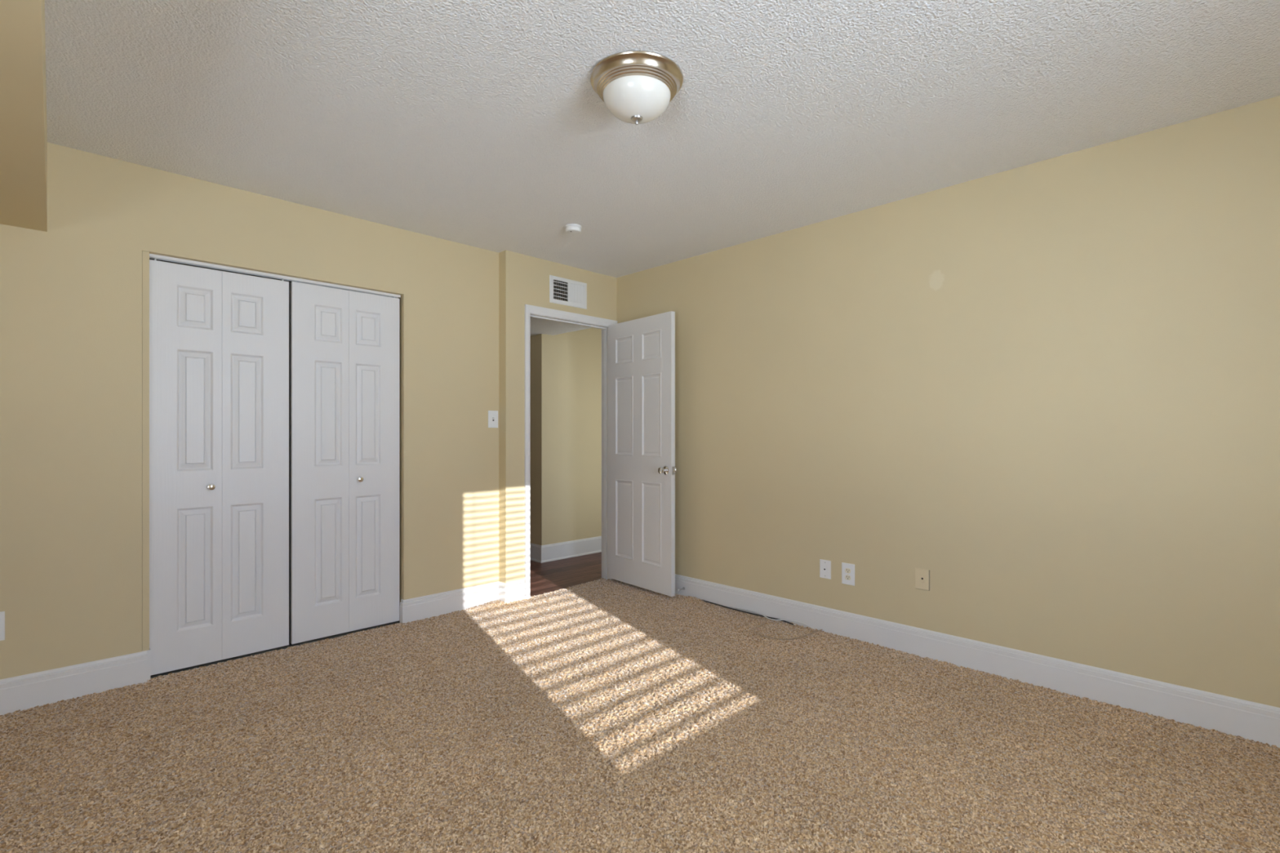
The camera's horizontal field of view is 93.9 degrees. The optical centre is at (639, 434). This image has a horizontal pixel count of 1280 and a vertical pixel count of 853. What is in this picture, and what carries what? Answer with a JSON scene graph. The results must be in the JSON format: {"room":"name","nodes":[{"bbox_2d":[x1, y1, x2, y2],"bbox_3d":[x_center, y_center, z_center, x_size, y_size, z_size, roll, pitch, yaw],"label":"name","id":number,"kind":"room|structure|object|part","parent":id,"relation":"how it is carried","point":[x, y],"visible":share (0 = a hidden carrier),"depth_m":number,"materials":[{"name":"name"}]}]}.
{"room":"empty bedroom","nodes":[
{"label":"empty bedroom","id":0,"kind":"room"},
{"bbox_2d":[0,142,498,679],"bbox_3d":[-2.549,-0.025,3.169,3.651,2.500,0.752,0,0,-45],"label":"wall","id":1,"kind":"structure","parent":0,"point":[71,291],"depth_m":2.79,"materials":[{"name":"beige paint"}]},
{"bbox_2d":[0,611,4,640],"bbox_3d":[-2.698,0.803,2.486,0.078,0.121,0.005,0,0,-45],"label":"outlet plate","id":2,"kind":"object","parent":1,"relation":"attached to","point":[2,613],"visible":1,"depth_m":2.51,"materials":[{"name":"white plastic"}]},
{"bbox_2d":[0,650,146,715],"bbox_3d":[-2.921,1.106,2.259,1.640,0.158,0.014,0,0,-45],"label":"baseboard","id":3,"kind":"structure","parent":1,"relation":"attached to","point":[22,692],"depth_m":2.65,"materials":[{"name":"white paint"}]},
{"bbox_2d":[142,250,150,679],"bbox_3d":[-2.381,0.150,2.876,0.030,2.043,0.100,0,0,-45],"label":"door frame","id":4,"kind":"structure","parent":1,"relation":"attached to","point":[145,255],"depth_m":2.84,"materials":[{"name":"beige paint"}]},
{"bbox_2d":[149,257,288,675],"bbox_3d":[-2.148,0.151,3.084,0.600,2.016,0.056,0,0,-45],"label":"door","id":5,"kind":"structure","parent":1,"relation":"in","point":[219,340],"depth_m":3.06,"materials":[{"name":"white paint"}]},
{"bbox_3d":[-2.176,0.266,3.035,0.034,0.034,0.026,0,0,-45],"label":"knob","id":6,"kind":"part","parent":5,"relation":"part of","materials":[{"name":"silver metal"}]},
{"bbox_2d":[149,253,400,297],"bbox_3d":[-1.941,-0.864,3.316,1.221,0.016,0.032,0,0,-45],"label":"track","id":7,"kind":"object","parent":1,"relation":"attached to","point":[151,255],"visible":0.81,"depth_m":3.23,"materials":[{"name":"white metal"}]},
{"bbox_2d":[290,280,399,644],"bbox_3d":[-1.713,0.149,3.517,0.599,2.021,0.056,0,0,-45],"label":"door","id":8,"kind":"structure","parent":7,"relation":"hanging from","point":[344,344],"depth_m":3.49,"materials":[{"name":"white paint"}]},
{"bbox_3d":[-1.661,0.266,3.547,0.034,0.034,0.026,0,0,-45],"label":"knob","id":9,"kind":"part","parent":8,"relation":"part of","materials":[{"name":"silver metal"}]},
{"bbox_2d":[400,579,524,623],"bbox_3d":[-1.152,1.106,3.971,0.842,0.158,0.102,0,0,-42],"label":"baseboard","id":10,"kind":"structure","parent":1,"relation":"attached to","point":[422,607],"depth_m":3.96,"materials":[{"name":"white paint"}]},
{"bbox_2d":[488,410,497,427],"bbox_3d":[-1.015,-0.107,4.148,0.078,0.119,0.019,0,0,-45],"label":"light switch","id":11,"kind":"object","parent":1,"relation":"attached to","point":[492,415],"visible":1,"depth_m":4.15,"materials":[{"name":"white plastic"}]},
{"bbox_2d":[498,249,616,583],"bbox_3d":[-0.589,-0.040,4.601,1.148,2.470,0.198,0,0,-45],"label":"wall","id":12,"kind":"structure","parent":0,"point":[523,279],"depth_m":4.19,"materials":[{"name":"beige paint"}]},
{"bbox_2d":[549,275,586,309],"bbox_3d":[-0.537,-1.072,4.508,0.353,0.201,0.007,0,0,-45],"label":"air vent","id":13,"kind":"object","parent":12,"relation":"in","point":[564,291],"visible":1,"depth_m":4.50,"materials":[{"name":"white metal"}]},
{"bbox_2d":[524,304,617,599],"bbox_3d":[-0.538,0.132,4.579,0.882,2.108,0.125,0,0,-45],"label":"door frame","id":14,"kind":"structure","parent":12,"relation":"attached to","point":[531,311],"depth_m":4.45,"materials":[{"name":"white paint"}]},
{"bbox_2d":[608,311,677,596],"bbox_3d":[-0.002,0.136,4.512,0.161,2.017,0.762,0,0,-40],"label":"door","id":15,"kind":"structure","parent":14,"relation":"attached to","point":[642,468],"depth_m":4.46,"materials":[{"name":"white paint"}]},
{"bbox_3d":[0.161,0.255,4.239,0.058,0.051,0.051,0,0,-40],"label":"knob","id":16,"kind":"part","parent":15,"relation":"part of","materials":[{"name":"silver metal"}]},
{"bbox_2d":[530,317,591,336],"bbox_3d":[-1.649,-1.102,5.364,1.522,0.343,2.565,0,0,-45],"label":"ceiling","id":17,"kind":"structure","parent":0,"point":[538,326],"depth_m":5.20,"materials":[{"name":"white paint"}]},
{"bbox_2d":[530,328,601,545],"bbox_3d":[-1.268,-0.040,5.703,2.660,2.470,2.720,0,0,-45],"label":"wall","id":18,"kind":"structure","parent":0,"point":[566,368],"depth_m":5.71,"materials":[{"name":"beige paint"}]},
{"bbox_2d":[530,536,601,563],"bbox_3d":[-1.099,1.104,6.505,1.169,0.163,1.721,0,0,-45],"label":"baseboard","id":19,"kind":"structure","parent":18,"relation":"attached to","point":[562,550],"depth_m":5.69,"materials":[{"name":"white paint"}]},
{"bbox_2d":[0,551,1279,852],"bbox_3d":[-0.786,1.185,3.024,5.752,0.081,7.202,0,0,-45],"label":"floor","id":20,"kind":"structure","parent":0,"point":[602,715],"depth_m":2.20,"materials":[{"name":"beige carpet"}]},
{"bbox_2d":[702,600,796,626],"bbox_3d":[0.680,1.160,3.924,0.036,0.011,0.792,0,0,-45],"label":"cable","id":21,"kind":"object","parent":20,"relation":"on","point":[702,600],"visible":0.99,"depth_m":3.88,"materials":[{"name":"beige plastic"}]},
{"bbox_2d":[733,606,815,630],"bbox_3d":[0.826,1.153,3.774,0.051,0.023,0.611,0,0,-45],"label":"cable","id":22,"kind":"object","parent":20,"relation":"on","point":[733,606],"visible":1,"depth_m":3.73,"materials":[{"name":"white plastic"}]},
{"bbox_2d":[745,613,822,639],"bbox_3d":[0.785,1.159,3.600,0.336,0.010,0.502,0,0,-45],"label":"cable","id":23,"kind":"object","parent":20,"relation":"on","point":[745,614],"visible":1,"depth_m":3.48,"materials":[{"name":"beige plastic"}]},
{"bbox_2d":[44,0,1279,277],"bbox_3d":[-0.523,-1.325,1.945,4.800,0.100,5.538,0,0,-45],"label":"ceiling","id":24,"kind":"structure","parent":0,"point":[483,124],"depth_m":2.27,"materials":[{"name":"white paint"}]},
{"bbox_2d":[0,0,47,231],"bbox_3d":[-1.435,-1.079,0.525,1.303,0.391,4.568,0,0,-45],"label":"wall","id":25,"kind":"structure","parent":24,"relation":"attached to","point":[23,90],"depth_m":1.69,"materials":[{"name":"beige paint"}]},
{"bbox_2d":[564,223,582,234],"bbox_3d":[-0.408,-1.254,3.660,0.102,0.040,0.102,0,0,-45],"label":"smoke detector","id":26,"kind":"object","parent":24,"relation":"attached to","point":[571,228],"visible":1,"depth_m":3.63,"materials":[{"name":"white plastic"}]},
{"bbox_3d":[-0.408,-1.269,3.660,0.102,0.011,0.102,0,0,-45],"label":"plate","id":27,"kind":"part","parent":26,"relation":"part of","materials":[{"name":"white plastic"}]},
{"bbox_2d":[590,50,683,124],"bbox_3d":[-0.011,-1.193,2.143,0.333,0.162,0.333,0,0,-45],"label":"ceiling light","id":28,"kind":"object","parent":24,"relation":"attached to","point":[637,87],"visible":1,"depth_m":2.05,"materials":[{"name":"white glass"}]},
{"bbox_3d":[-0.011,-1.175,2.143,0.243,0.086,0.243,0,0,-45],"label":"lamp shade","id":29,"kind":"part","parent":28,"relation":"part of","materials":[{"name":"white glass"}]},
{"bbox_2d":[616,95,1279,707],"bbox_3d":[1.470,-0.040,3.265,0.110,2.470,4.600,0,0,-45],"label":"wall","id":30,"kind":"structure","parent":0,"point":[1048,390],"depth_m":2.84,"materials":[{"name":"beige paint"}]},
{"bbox_2d":[819,559,831,579],"bbox_3d":[1.100,0.800,3.552,0.011,0.109,0.071,0,0,-45],"label":"cable plate","id":31,"kind":"object","parent":30,"relation":"attached to","point":[824,565],"visible":1,"depth_m":3.55,"materials":[{"name":"white plastic"}]},
{"bbox_2d":[841,562,854,586],"bbox_3d":[1.202,0.805,3.452,0.007,0.123,0.079,0,0,-45],"label":"power outlet","id":32,"kind":"object","parent":30,"relation":"attached to","point":[847,569],"visible":1,"depth_m":3.45,"materials":[{"name":"white plastic"}]},
{"bbox_2d":[844,574,850,580],"bbox_3d":[1.200,0.825,3.450,0.002,0.028,0.034,0,0,-45],"label":"receptacle","id":33,"kind":"object","parent":32,"relation":"attached to","point":[847,577],"depth_m":3.45,"materials":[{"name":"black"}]},
{"bbox_2d":[844,568,850,573],"bbox_3d":[1.200,0.786,3.450,0.002,0.028,0.034,0,0,-45],"label":"receptacle","id":34,"kind":"object","parent":32,"relation":"attached to","point":[847,571],"depth_m":3.45,"materials":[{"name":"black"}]},
{"bbox_2d":[915,568,929,591],"bbox_3d":[1.491,0.764,3.160,0.009,0.110,0.074,0,0,-45],"label":"phone jack","id":35,"kind":"object","parent":30,"relation":"attached to","point":[922,575],"visible":1,"depth_m":3.16,"materials":[{"name":"beige plastic"}]},
{"bbox_2d":[675,573,1279,747],"bbox_3d":[1.390,1.106,3.258,0.014,0.158,4.462,0,0,-45],"label":"baseboard","id":36,"kind":"structure","parent":30,"relation":"attached to","point":[1256,722],"depth_m":2.81,"materials":[{"name":"white paint"}]}
]}

